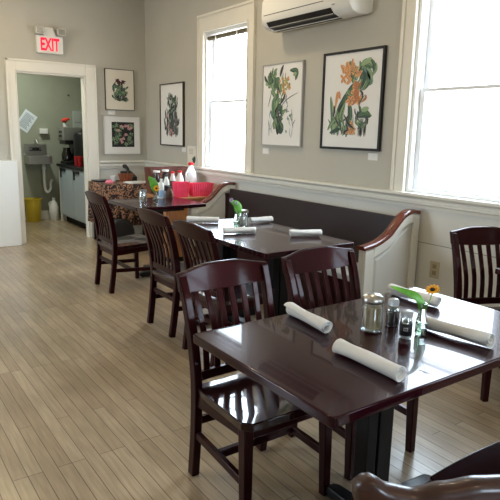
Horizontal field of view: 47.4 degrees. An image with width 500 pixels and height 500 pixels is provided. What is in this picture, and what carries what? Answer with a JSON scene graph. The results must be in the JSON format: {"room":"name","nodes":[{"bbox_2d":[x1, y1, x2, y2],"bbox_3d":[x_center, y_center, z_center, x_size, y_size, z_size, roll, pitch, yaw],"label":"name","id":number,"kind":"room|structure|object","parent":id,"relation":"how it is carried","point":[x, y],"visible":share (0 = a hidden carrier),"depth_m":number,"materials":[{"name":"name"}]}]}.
{"room":"restaurant","nodes":[
{"label":"restaurant","id":0,"kind":"room"},
{"bbox_2d":[17,74,81,217],"bbox_3d":[-3.611,-1.845,8.767,3.161,2.800,0.100,-7,14,-34],"label":"wall","id":1,"kind":"structure","parent":0,"point":[45,97],"depth_m":8.99,"materials":[{"name":"green paint"}]},
{"bbox_2d":[19,109,37,132],"bbox_3d":[-3.447,-1.988,8.787,0.344,0.366,0.005,-7,14,-34],"label":"notice sheet","id":2,"kind":"object","parent":1,"relation":"attached to","point":[27,119],"visible":0.94,"depth_m":8.79,"materials":[{"name":"white paper"}]},
{"bbox_2d":[23,144,45,155],"bbox_3d":[-3.371,-1.522,8.936,0.340,0.270,0.020,-7,14,-34],"label":"backsplash","id":3,"kind":"structure","parent":1,"relation":"attached to","point":[26,151],"depth_m":8.92,"materials":[{"name":"silver metal"}]},
{"bbox_2d":[25,210,49,219],"bbox_3d":[-3.989,-0.485,8.725,2.020,0.140,0.018,-7,14,-34],"label":"baseboard","id":4,"kind":"structure","parent":1,"relation":"attached to","point":[45,213],"depth_m":9.18,"materials":[{"name":"beige paint"}]},
{"bbox_2d":[23,139,52,192],"bbox_3d":[-3.247,-1.298,8.875,0.429,0.845,0.340,-7,14,-34],"label":"sink","id":5,"kind":"object","parent":1,"relation":"attached to","point":[35,153],"visible":1,"depth_m":8.87,"materials":[{"name":"silver metal"}]},
{"bbox_2d":[29,147,40,150],"bbox_3d":[-3.355,-1.577,8.904,0.180,0.050,0.030,-7,14,-34],"label":"faucet","id":6,"kind":"object","parent":5,"relation":"on","point":[30,148],"depth_m":8.89,"materials":[{"name":"black"}]},
{"bbox_2d":[24,155,52,163],"bbox_3d":[-3.275,-1.399,8.819,0.340,0.120,0.320,-7,14,-34],"label":"basin","id":7,"kind":"object","parent":5,"relation":"in","point":[29,159],"depth_m":8.71,"materials":[{"name":"silver metal"}]},
{"bbox_2d":[39,129,47,133],"bbox_3d":[-3.235,-1.860,8.927,0.120,0.080,0.070,-7,14,-34],"label":"soap dispenser","id":8,"kind":"object","parent":1,"relation":"attached to","point":[41,131],"visible":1,"depth_m":8.90,"materials":[{"name":"white plastic"}]},
{"bbox_2d":[72,111,81,126],"bbox_3d":[-2.790,-2.100,9.195,0.140,0.280,0.066,-7,14,-34],"label":"switch box","id":9,"kind":"object","parent":1,"relation":"attached to","point":[76,115],"visible":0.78,"depth_m":9.17,"materials":[{"name":"grey"}]},
{"bbox_2d":[0,0,146,164],"bbox_3d":[-4.114,-1.487,6.109,6.461,3.160,0.120,-7,14,-34],"label":"wall","id":10,"kind":"structure","parent":0,"point":[103,34],"depth_m":7.23,"materials":[{"name":"grey paint"}]},
{"bbox_2d":[34,26,65,54],"bbox_3d":[-2.431,-2.548,6.936,0.355,0.300,0.109,-7,14,-34],"label":"exit sign","id":11,"kind":"object","parent":10,"relation":"attached to","point":[47,43],"visible":1,"depth_m":6.92,"materials":[{"name":"white plastic"}]},
{"bbox_2d":[5,58,99,243],"bbox_3d":[-2.496,-1.234,7.303,1.100,2.245,0.156,-7,14,-34],"label":"door frame","id":12,"kind":"structure","parent":10,"relation":"in","point":[13,66],"depth_m":7.17,"materials":[{"name":"beige paint"}]},
{"bbox_2d":[108,110,114,114],"bbox_3d":[-1.841,-1.830,7.585,0.100,0.055,0.004,-7,14,-34],"label":"card","id":13,"kind":"object","parent":10,"relation":"attached to","point":[110,112],"visible":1,"depth_m":7.58,"materials":[{"name":"white paper"}]},
{"bbox_2d":[104,68,134,110],"bbox_3d":[-1.733,-2.128,7.580,0.408,0.525,0.028,-7,14,-34],"label":"framed picture","id":14,"kind":"object","parent":10,"relation":"attached to","point":[118,83],"visible":1,"depth_m":7.57,"materials":[{"name":"brown paper"}]},
{"bbox_2d":[112,79,128,101],"bbox_3d":[-1.726,-2.122,7.580,0.238,0.300,0.002,-7,14,-34],"label":"print","id":15,"kind":"object","parent":14,"relation":"attached to","point":[120,87],"depth_m":7.58,"materials":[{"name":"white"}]},
{"bbox_2d":[102,115,140,154],"bbox_3d":[-1.730,-1.551,7.710,0.525,0.515,0.028,-7,14,-34],"label":"framed picture","id":16,"kind":"object","parent":10,"relation":"attached to","point":[121,134],"visible":1,"depth_m":7.70,"materials":[{"name":"white paper"}]},
{"bbox_2d":[111,122,133,146],"bbox_3d":[-1.718,-1.561,7.711,0.329,0.330,0.002,-7,14,-34],"label":"print","id":17,"kind":"object","parent":16,"relation":"attached to","point":[122,133],"depth_m":7.71,"materials":[{"name":"black"}]},
{"bbox_2d":[99,168,144,180],"bbox_3d":[-1.743,-0.682,7.906,0.684,0.950,0.012,-7,14,-34],"label":"trim","id":18,"kind":"structure","parent":10,"relation":"attached to","point":[139,172],"depth_m":7.78,"materials":[{"name":"beige paint"}]},
{"bbox_2d":[99,160,145,168],"bbox_3d":[-1.714,-1.167,7.771,0.692,0.105,0.064,-7,14,-34],"label":"trim","id":19,"kind":"structure","parent":10,"relation":"attached to","point":[118,163],"depth_m":7.74,"materials":[{"name":"beige paint"}]},
{"bbox_2d":[104,225,141,233],"bbox_3d":[-1.750,-0.287,7.970,0.666,0.150,0.018,-7,14,-34],"label":"baseboard","id":20,"kind":"structure","parent":10,"relation":"attached to","point":[137,228],"depth_m":8.07,"materials":[{"name":"beige paint"}]},
{"bbox_2d":[0,218,499,499],"bbox_3d":[-1.492,0.915,2.823,6.961,0.100,13.300,-7,14,-34],"label":"floor","id":21,"kind":"structure","parent":0,"point":[95,396],"depth_m":3.04,"materials":[{"name":"brown wood"}]},
{"bbox_2d":[0,160,21,246],"bbox_3d":[-2.973,-0.569,6.994,0.255,1.050,0.100,-7,14,-34],"label":"half wall","id":22,"kind":"structure","parent":21,"relation":"on","point":[10,222],"depth_m":6.96,"materials":[{"name":"white paint"}]},
{"bbox_2d":[24,197,41,221],"bbox_3d":[-3.397,-0.628,8.929,0.284,0.362,0.284,-7,14,-34],"label":"waste bin","id":23,"kind":"object","parent":21,"relation":"on","point":[32,205],"visible":0.91,"depth_m":8.84,"materials":[{"name":"yellow plastic"}]},
{"bbox_2d":[48,198,58,219],"bbox_3d":[-3.144,-0.662,9.140,0.148,0.352,0.148,3,12,10],"label":"jug","id":24,"kind":"object","parent":21,"relation":"on","point":[53,206],"visible":1,"depth_m":9.09,"materials":[{"name":"white plastic"}]},
{"bbox_2d":[56,163,85,227],"bbox_3d":[-2.357,-0.835,8.703,0.740,0.900,1.360,-7,14,-34],"label":"cabinet","id":25,"kind":"object","parent":21,"relation":"on","point":[71,177],"visible":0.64,"depth_m":8.52,"materials":[{"name":"white wood"}]},
{"bbox_2d":[56,163,83,170],"bbox_3d":[-2.348,-1.256,8.616,0.740,0.040,1.360,-7,14,-34],"label":"countertop","id":26,"kind":"structure","parent":25,"relation":"on","point":[71,166],"depth_m":8.47,"materials":[{"name":"black plastic"}]},
{"bbox_2d":[58,127,82,163],"bbox_3d":[-2.790,-1.624,8.867,0.306,0.560,0.300,-7,14,-34],"label":"coffee machine","id":27,"kind":"object","parent":25,"relation":"on","point":[65,134],"visible":0.67,"depth_m":8.76,"materials":[{"name":"black plastic"}]},
{"bbox_2d":[61,118,69,126],"bbox_3d":[-2.832,-1.960,8.754,0.125,0.140,0.165,-2,12,-16],"label":"flower pot","id":28,"kind":"object","parent":27,"relation":"on","point":[65,120],"visible":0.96,"depth_m":8.73,"materials":[{"name":"white plastic"}]},
{"bbox_2d":[74,156,77,165],"bbox_3d":[-2.552,-1.312,8.407,0.086,0.145,0.085,-7,14,-34],"label":"paper cup","id":29,"kind":"object","parent":25,"relation":"on","point":[75,157],"visible":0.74,"depth_m":8.38,"materials":[{"name":"red paper"}]},
{"bbox_2d":[73,129,83,165],"bbox_3d":[-2.516,-1.558,8.628,0.300,0.540,0.300,-7,14,-34],"label":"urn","id":30,"kind":"object","parent":25,"relation":"on","point":[77,136],"visible":0.41,"depth_m":8.49,"materials":[{"name":"black plastic"}]},
{"bbox_2d":[77,156,82,166],"bbox_3d":[-2.475,-1.291,8.316,0.086,0.145,0.085,-7,14,-34],"label":"paper cup","id":31,"kind":"object","parent":25,"relation":"on","point":[80,158],"visible":1,"depth_m":8.29,"materials":[{"name":"red paper"}]},
{"bbox_2d":[94,224,144,239],"bbox_3d":[-1.704,-0.499,7.471,0.570,0.770,0.580,-7,14,-34],"label":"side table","id":32,"kind":"object","parent":21,"relation":"on","point":[143,232],"visible":0.16,"depth_m":7.56,"materials":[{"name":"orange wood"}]},
{"bbox_2d":[88,180,145,226],"bbox_3d":[-1.695,-0.622,7.437,0.672,0.525,0.662,-7,14,-34],"label":"tablecloth","id":33,"kind":"object","parent":32,"relation":"on","point":[116,190],"visible":0.43,"depth_m":7.16,"materials":[{"name":"fabric"}]},
{"bbox_2d":[92,179,109,181],"bbox_3d":[-1.922,-0.904,7.424,0.250,0.020,0.190,-9,15,-40],"label":"serving tray","id":34,"kind":"object","parent":33,"relation":"on","point":[95,180],"visible":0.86,"depth_m":7.34,"materials":[{"name":"black plastic"}]},
{"bbox_2d":[110,176,115,181],"bbox_3d":[-1.782,-0.928,7.419,0.080,0.075,0.079,-7,14,-34],"label":"cup","id":35,"kind":"object","parent":34,"relation":"on","point":[113,178],"visible":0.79,"depth_m":7.39,"materials":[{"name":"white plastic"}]},
{"bbox_2d":[118,173,132,181],"bbox_3d":[-1.622,-0.945,7.442,0.200,0.106,0.198,-7,14,-34],"label":"wire basket","id":36,"kind":"object","parent":33,"relation":"on","point":[124,179],"visible":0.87,"depth_m":7.41,"materials":[{"name":"brown wicker"}]},
{"bbox_2d":[120,164,136,180],"bbox_3d":[-1.628,-1.041,7.646,0.160,0.211,0.208,-7,14,-34],"label":"phone","id":37,"kind":"object","parent":33,"relation":"on","point":[125,166],"visible":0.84,"depth_m":7.62,"materials":[{"name":"black plastic"}]},
{"bbox_2d":[123,181,145,183],"bbox_3d":[-1.459,-0.869,7.308,0.260,0.018,0.210,-9,16,-41],"label":"paper stack","id":38,"kind":"object","parent":33,"relation":"on","point":[128,182],"visible":0.82,"depth_m":7.24,"materials":[{"name":"white paper"}]},
{"bbox_2d":[85,191,155,293],"bbox_3d":[-1.193,-0.102,5.285,0.565,0.906,0.456,-7,14,-34],"label":"dining chair","id":39,"kind":"object","parent":21,"relation":"on","point":[113,245],"visible":0.94,"depth_m":5.18,"materials":[{"name":"brown wood"}]},
{"bbox_2d":[107,219,134,237],"bbox_3d":[-1.574,-0.190,6.957,0.318,0.379,0.219,-7,14,-34],"label":"bag","id":40,"kind":"object","parent":21,"relation":"on","point":[124,227],"visible":0.44,"depth_m":6.87,"materials":[{"name":"black fabric"}]},
{"bbox_2d":[108,196,205,276],"bbox_3d":[-0.935,-0.114,5.744,0.740,0.750,0.700,-7,14,-34],"label":"pedestal table","id":41,"kind":"object","parent":21,"relation":"on","point":[174,203],"visible":0.42,"depth_m":5.58,"materials":[{"name":"brown wood"}]},
{"bbox_2d":[139,189,146,201],"bbox_3d":[-1.058,-0.537,5.625,0.079,0.121,0.079,-8,15,-36],"label":"jar","id":42,"kind":"object","parent":41,"relation":"on","point":[142,192],"visible":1,"depth_m":5.60,"materials":[{"name":"clear glass"}]},
{"bbox_2d":[148,177,159,201],"bbox_3d":[-0.944,-0.599,5.612,0.111,0.251,0.055,0,12,-8],"label":"bud vase","id":43,"kind":"object","parent":41,"relation":"on","point":[154,186],"visible":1,"depth_m":5.59,"materials":[{"name":"clear glass"}]},
{"bbox_2d":[158,179,163,197],"bbox_3d":[-0.926,-0.642,5.946,0.061,0.201,0.061,-7,14,-34],"label":"bottle","id":44,"kind":"object","parent":41,"relation":"on","point":[161,185],"visible":0.98,"depth_m":5.93,"materials":[{"name":"white plastic"}]},
{"bbox_2d":[163,175,169,197],"bbox_3d":[-0.883,-0.674,6.019,0.067,0.236,0.067,-7,14,-34],"label":"bottle","id":45,"kind":"object","parent":41,"relation":"on","point":[166,183],"visible":0.78,"depth_m":5.99,"materials":[{"name":"white glass"}]},
{"bbox_2d":[166,186,171,197],"bbox_3d":[-0.845,-0.604,5.968,0.064,0.120,0.064,-7,14,-34],"label":"bottle","id":46,"kind":"object","parent":41,"relation":"on","point":[169,190],"visible":1,"depth_m":5.95,"materials":[{"name":"brown glass"}]},
{"bbox_2d":[137,208,204,337],"bbox_3d":[-0.505,0.131,4.232,0.565,0.906,0.456,-7,14,-34],"label":"dining chair","id":47,"kind":"object","parent":21,"relation":"on","point":[165,275],"visible":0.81,"depth_m":4.07,"materials":[{"name":"brown wood"}]},
{"bbox_2d":[146,193,207,261],"bbox_3d":[-0.829,-0.289,6.656,0.620,0.725,0.660,-7,14,-34],"label":"sideboard","id":48,"kind":"object","parent":21,"relation":"on","point":[172,215],"visible":0.04,"depth_m":6.32,"materials":[{"name":"orange wood"}]},
{"bbox_2d":[153,171,159,194],"bbox_3d":[-1.060,-0.764,6.473,0.085,0.271,0.085,-7,14,-34],"label":"bottle","id":49,"kind":"object","parent":48,"relation":"on","point":[156,177],"visible":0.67,"depth_m":6.43,"materials":[{"name":"black"}]},
{"bbox_2d":[162,169,168,181],"bbox_3d":[-0.970,-0.780,6.534,0.085,0.281,0.085,-7,14,-34],"label":"bottle","id":50,"kind":"object","parent":48,"relation":"on","point":[165,171],"visible":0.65,"depth_m":6.49,"materials":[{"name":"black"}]},
{"bbox_2d":[144,166,187,193],"bbox_3d":[-0.981,-0.831,6.727,0.520,0.300,0.150,-7,14,-34],"label":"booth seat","id":51,"kind":"object","parent":48,"relation":"on","point":[149,172],"visible":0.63,"depth_m":6.62,"materials":[{"name":"brown wood"}]},
{"bbox_2d":[170,171,175,195],"bbox_3d":[-0.867,-0.743,6.391,0.069,0.271,0.069,-7,14,-34],"label":"bottle","id":52,"kind":"object","parent":48,"relation":"on","point":[172,178],"visible":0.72,"depth_m":6.36,"materials":[{"name":"grey plastic"}]},
{"bbox_2d":[176,171,183,181],"bbox_3d":[-0.796,-0.759,6.463,0.090,0.276,0.090,-7,14,-34],"label":"bottle","id":53,"kind":"object","parent":48,"relation":"on","point":[179,178],"visible":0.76,"depth_m":6.42,"materials":[{"name":"white plastic"}]},
{"bbox_2d":[172,181,189,197],"bbox_3d":[-0.763,-0.670,6.306,0.167,0.165,0.122,-6,14,-31],"label":"basket","id":54,"kind":"object","parent":48,"relation":"on","point":[180,189],"visible":0.99,"depth_m":6.26,"materials":[{"name":"red plastic"}]},
{"bbox_2d":[185,162,196,182],"bbox_3d":[-0.689,-0.840,6.645,0.140,0.363,0.143,0,12,-8],"label":"jug","id":55,"kind":"object","parent":48,"relation":"on","point":[190,175],"visible":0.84,"depth_m":6.59,"materials":[{"name":"white plastic"}]},
{"bbox_2d":[189,182,213,196],"bbox_3d":[-0.564,-0.687,6.458,0.282,0.145,0.132,-6,14,-30],"label":"basket","id":56,"kind":"object","parent":48,"relation":"on","point":[200,188],"visible":0.88,"depth_m":6.41,"materials":[{"name":"red plastic"}]},
{"bbox_2d":[173,220,274,366],"bbox_3d":[-0.176,0.242,3.730,0.565,0.906,0.456,-7,14,-34],"label":"dining chair","id":57,"kind":"object","parent":21,"relation":"on","point":[184,230],"visible":0.36,"depth_m":3.57,"materials":[{"name":"brown wood"}]},
{"bbox_2d":[176,259,331,499],"bbox_3d":[0.017,0.537,2.329,0.456,0.906,0.565,-7,14,-34],"label":"dining chair","id":58,"kind":"object","parent":21,"relation":"on","point":[250,410],"visible":0.71,"depth_m":2.32,"materials":[{"name":"brown wood"}]},
{"bbox_2d":[171,217,353,325],"bbox_3d":[0.025,0.240,4.135,0.735,0.750,1.260,-7,14,-34],"label":"pedestal table","id":59,"kind":"object","parent":21,"relation":"on","point":[271,241],"visible":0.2,"depth_m":3.84,"materials":[{"name":"brown wood"}]},
{"bbox_2d":[187,216,218,222],"bbox_3d":[-0.363,-0.236,4.414,0.250,0.052,0.056,2,12,3],"label":"rolled napkin","id":60,"kind":"object","parent":59,"relation":"on","point":[189,218],"visible":1,"depth_m":4.39,"materials":[{"name":"white fabric"}]},
{"bbox_2d":[229,198,241,226],"bbox_3d":[-0.108,-0.274,4.203,0.085,0.222,0.054,6,13,22],"label":"bud vase","id":61,"kind":"object","parent":59,"relation":"on","point":[237,205],"visible":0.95,"depth_m":4.20,"materials":[{"name":"clear glass"}]},
{"bbox_2d":[223,227,255,233],"bbox_3d":[-0.076,-0.139,3.981,0.234,0.049,0.056,-2,12,-16],"label":"rolled napkin","id":62,"kind":"object","parent":59,"relation":"on","point":[226,230],"visible":1,"depth_m":3.96,"materials":[{"name":"white fabric"}]},
{"bbox_2d":[238,209,248,226],"bbox_3d":[-0.050,-0.241,4.287,0.079,0.125,0.079,12,16,41],"label":"jar","id":63,"kind":"object","parent":59,"relation":"on","point":[243,220],"visible":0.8,"depth_m":4.26,"materials":[{"name":"clear glass"}]},
{"bbox_2d":[248,216,272,222],"bbox_3d":[0.083,-0.239,4.479,0.209,0.049,0.057,-7,14,-33],"label":"rolled napkin","id":64,"kind":"object","parent":59,"relation":"on","point":[265,218],"visible":1,"depth_m":4.46,"materials":[{"name":"white fabric"}]},
{"bbox_2d":[289,229,321,235],"bbox_3d":[0.380,-0.118,3.928,0.230,0.049,0.058,-1,12,-9],"label":"rolled napkin","id":65,"kind":"object","parent":59,"relation":"on","point":[312,232],"visible":1,"depth_m":3.91,"materials":[{"name":"white fabric"}]},
{"bbox_2d":[188,181,420,309],"bbox_3d":[0.289,-0.048,5.127,0.570,0.921,2.531,-7,14,-34],"label":"bench","id":66,"kind":"object","parent":21,"relation":"on","point":[385,246],"visible":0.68,"depth_m":4.51,"materials":[{"name":"beige paint"}]},
{"bbox_2d":[317,262,357,281],"bbox_3d":[0.231,-0.009,5.103,0.365,0.052,2.400,-7,14,-34],"label":"seat cushion","id":67,"kind":"object","parent":66,"relation":"on","point":[338,270],"depth_m":4.27,"materials":[{"name":"brown wood"}]},
{"bbox_2d":[193,287,499,499],"bbox_3d":[0.487,0.665,2.135,1.204,0.750,0.724,-7,14,-34],"label":"pedestal table","id":68,"kind":"object","parent":21,"relation":"on","point":[291,358],"visible":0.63,"depth_m":1.89,"materials":[{"name":"brown wood"}]},
{"bbox_2d":[284,302,332,332],"bbox_3d":[0.214,0.252,2.129,0.058,0.048,0.265,-5,13,-27],"label":"rolled napkin","id":69,"kind":"object","parent":68,"relation":"on","point":[325,326],"visible":1,"depth_m":2.09,"materials":[{"name":"white fabric"}]},
{"bbox_2d":[332,338,405,381],"bbox_3d":[0.363,0.334,1.750,0.056,0.049,0.266,-7,14,-34],"label":"rolled napkin","id":70,"kind":"object","parent":68,"relation":"on","point":[394,371],"visible":1,"depth_m":1.72,"materials":[{"name":"white fabric"}]},
{"bbox_2d":[360,292,384,332],"bbox_3d":[0.443,0.224,2.062,0.079,0.141,0.079,1,12,-1],"label":"jar","id":71,"kind":"object","parent":68,"relation":"on","point":[371,317],"visible":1,"depth_m":2.04,"materials":[{"name":"clear glass"}]},
{"bbox_2d":[385,297,399,326],"bbox_3d":[0.532,0.231,2.123,0.052,0.105,0.052,8,13,28],"label":"pepper shaker","id":72,"kind":"object","parent":68,"relation":"on","point":[392,316],"visible":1,"depth_m":2.11,"materials":[{"name":"clear glass"}]},
{"bbox_2d":[399,309,413,338],"bbox_3d":[0.547,0.260,1.994,0.045,0.102,0.045,-7,14,-34],"label":"salt shaker","id":73,"kind":"object","parent":68,"relation":"on","point":[405,328],"visible":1,"depth_m":1.98,"materials":[{"name":"clear glass"}]},
{"bbox_2d":[387,284,441,306],"bbox_3d":[0.705,0.196,2.450,0.057,0.048,0.254,-7,14,-36],"label":"rolled napkin","id":74,"kind":"object","parent":68,"relation":"on","point":[435,301],"visible":0.56,"depth_m":2.39,"materials":[{"name":"white fabric"}]},
{"bbox_2d":[391,284,439,335],"bbox_3d":[0.592,0.215,2.026,0.189,0.178,0.069,-4,13,-23],"label":"bud vase","id":75,"kind":"object","parent":68,"relation":"on","point":[430,289],"visible":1,"depth_m":2.02,"materials":[{"name":"clear glass"}]},
{"bbox_2d":[422,316,494,348],"bbox_3d":[0.727,0.286,2.010,0.054,0.051,0.266,-9,16,-41],"label":"rolled napkin","id":76,"kind":"object","parent":68,"relation":"on","point":[482,338],"visible":0.98,"depth_m":1.98,"materials":[{"name":"white fabric"}]},
{"bbox_2d":[281,246,418,480],"bbox_3d":[0.463,0.478,2.659,0.456,0.906,0.565,-7,14,-34],"label":"dining chair","id":77,"kind":"object","parent":21,"relation":"on","point":[320,258],"visible":0.43,"depth_m":2.71,"materials":[{"name":"brown wood"}]},
{"bbox_2d":[352,472,499,499],"bbox_3d":[0.393,0.761,1.285,0.490,0.907,0.576,0,12,-4],"label":"dining chair","id":78,"kind":"object","parent":21,"relation":"on","point":[366,485],"visible":1,"depth_m":0.93,"materials":[{"name":"brown wood"}]},
{"bbox_2d":[430,441,499,481],"bbox_3d":[0.862,0.705,1.608,0.456,0.906,0.565,-7,14,-34],"label":"dining chair","id":79,"kind":"object","parent":21,"relation":"on","point":[486,460],"visible":0.43,"depth_m":1.78,"materials":[{"name":"brown wood"}]},
{"bbox_2d":[450,226,499,401],"bbox_3d":[1.475,0.353,3.364,0.456,0.906,0.565,-1,12,-10],"label":"dining chair","id":80,"kind":"object","parent":21,"relation":"on","point":[479,236],"visible":0.59,"depth_m":3.48,"materials":[{"name":"brown wood"}]},
{"bbox_2d":[495,267,499,274],"bbox_3d":[1.761,0.497,3.071,0.585,0.750,0.694,-7,14,-34],"label":"pedestal table","id":81,"kind":"object","parent":21,"relation":"on","point":[497,270],"visible":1,"depth_m":3.09,"materials":[{"name":"brown wood"}]},
{"bbox_2d":[144,0,497,202],"bbox_3d":[1.728,-0.844,3.595,0.140,3.160,11.069,-7,14,-34],"label":"wall","id":82,"kind":"structure","parent":0,"point":[170,25],"depth_m":5.32,"materials":[{"name":"grey paint"}]},
{"bbox_2d":[159,82,184,146],"bbox_3d":[-0.991,-1.716,7.232,0.028,0.775,0.635,-7,14,-34],"label":"framed picture","id":83,"kind":"object","parent":82,"relation":"attached to","point":[172,95],"visible":1,"depth_m":7.21,"materials":[{"name":"brown"}]},
{"bbox_2d":[164,93,178,136],"bbox_3d":[-0.997,-1.715,7.233,0.002,0.558,0.424,-7,14,-34],"label":"print","id":84,"kind":"object","parent":83,"relation":"attached to","point":[171,100],"depth_m":7.23,"materials":[{"name":"green"}]},
{"bbox_2d":[197,0,256,172],"bbox_3d":[-0.226,-1.734,6.236,0.180,1.690,1.120,-7,14,-34],"label":"window","id":85,"kind":"structure","parent":82,"relation":"in","point":[207,51],"depth_m":6.39,"materials":[{"name":"beige paint"}]},
{"bbox_2d":[207,28,246,40],"bbox_3d":[-0.234,-2.309,6.102,0.053,0.060,0.800,-7,14,-34],"label":"roller blind","id":86,"kind":"object","parent":85,"relation":"attached to","point":[244,30],"visible":0.8,"depth_m":6.08,"materials":[{"name":"brown fabric"}]},
{"bbox_2d":[263,148,268,153],"bbox_3d":[0.158,-0.993,5.719,0.004,0.055,0.100,-7,14,-34],"label":"card","id":87,"kind":"object","parent":82,"relation":"attached to","point":[265,150],"visible":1,"depth_m":5.71,"materials":[{"name":"white paper"}]},
{"bbox_2d":[261,60,305,146],"bbox_3d":[0.302,-1.378,5.418,0.028,0.772,0.620,-7,14,-34],"label":"framed picture","id":88,"kind":"object","parent":82,"relation":"attached to","point":[283,84],"visible":1,"depth_m":5.39,"materials":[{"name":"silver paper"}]},
{"bbox_2d":[264,65,298,136],"bbox_3d":[0.288,-1.409,5.424,0.002,0.671,0.532,-7,14,-34],"label":"print","id":89,"kind":"object","parent":88,"relation":"attached to","point":[281,82],"depth_m":5.41,"materials":[{"name":"green"}]},
{"bbox_2d":[262,0,372,32],"bbox_3d":[0.524,-2.053,4.783,0.248,0.309,1.140,-7,14,-34],"label":"air conditioner","id":90,"kind":"object","parent":82,"relation":"attached to","point":[278,16],"visible":1,"depth_m":4.72,"materials":[{"name":"white plastic"}]},
{"bbox_2d":[267,8,341,31],"bbox_3d":[0.442,-1.947,4.835,0.136,0.071,0.840,-7,14,-34],"label":"vent","id":91,"kind":"object","parent":90,"relation":"attached to","point":[310,16],"depth_m":4.79,"materials":[{"name":"black plastic"}]},
{"bbox_2d":[144,160,499,219],"bbox_3d":[1.657,-0.232,3.605,0.064,0.105,10.949,-7,14,-34],"label":"trim","id":92,"kind":"structure","parent":82,"relation":"attached to","point":[486,209],"depth_m":4.62,"materials":[{"name":"beige paint"}]},
{"bbox_2d":[187,146,196,165],"bbox_3d":[-0.697,-1.136,6.887,0.015,0.235,0.220,-7,14,-34],"label":"framed picture","id":93,"kind":"object","parent":92,"relation":"on","point":[191,150],"visible":0.89,"depth_m":6.88,"materials":[{"name":"white"}]},
{"bbox_2d":[197,175,499,306],"bbox_3d":[1.678,0.257,3.729,0.012,0.950,10.949,-7,14,-34],"label":"wainscoting","id":94,"kind":"structure","parent":82,"relation":"attached to","point":[435,226],"depth_m":4.17,"materials":[{"name":"beige paint"}]},
{"bbox_2d":[320,45,387,150],"bbox_3d":[0.830,-1.226,4.680,0.028,0.795,0.690,-7,14,-34],"label":"framed picture","id":95,"kind":"object","parent":82,"relation":"attached to","point":[353,83],"visible":1,"depth_m":4.65,"materials":[{"name":"black"}]},
{"bbox_2d":[327,57,376,136],"bbox_3d":[0.828,-1.244,4.670,0.002,0.629,0.536,-7,14,-34],"label":"print","id":96,"kind":"object","parent":95,"relation":"attached to","point":[352,81],"depth_m":4.66,"materials":[{"name":"multicoloured"}]},
{"bbox_2d":[368,153,377,160],"bbox_3d":[0.983,-0.746,4.565,0.004,0.055,0.100,-7,14,-34],"label":"card","id":97,"kind":"object","parent":82,"relation":"attached to","point":[371,156],"visible":1,"depth_m":4.56,"materials":[{"name":"white paper"}]},
{"bbox_2d":[429,261,439,278],"bbox_3d":[1.349,0.145,4.169,0.008,0.125,0.080,-7,14,-34],"label":"wall outlet","id":98,"kind":"object","parent":82,"relation":"attached to","point":[434,266],"visible":1,"depth_m":4.17,"materials":[{"name":"beige plastic"}]},
{"bbox_2d":[390,0,499,202],"bbox_3d":[1.488,-1.202,3.844,0.180,1.690,1.120,-7,14,-34],"label":"window","id":99,"kind":"structure","parent":82,"relation":"in","point":[426,21],"depth_m":4.18,"materials":[{"name":"beige paint"}]},
{"bbox_2d":[418,241,495,257],"bbox_3d":[1.676,0.066,3.686,0.002,0.004,10.949,-7,14,-34],"label":"trim","id":100,"kind":"structure","parent":82,"relation":"attached to","point":[418,241],"depth_m":4.08,"materials":[{"name":"beige wood"}]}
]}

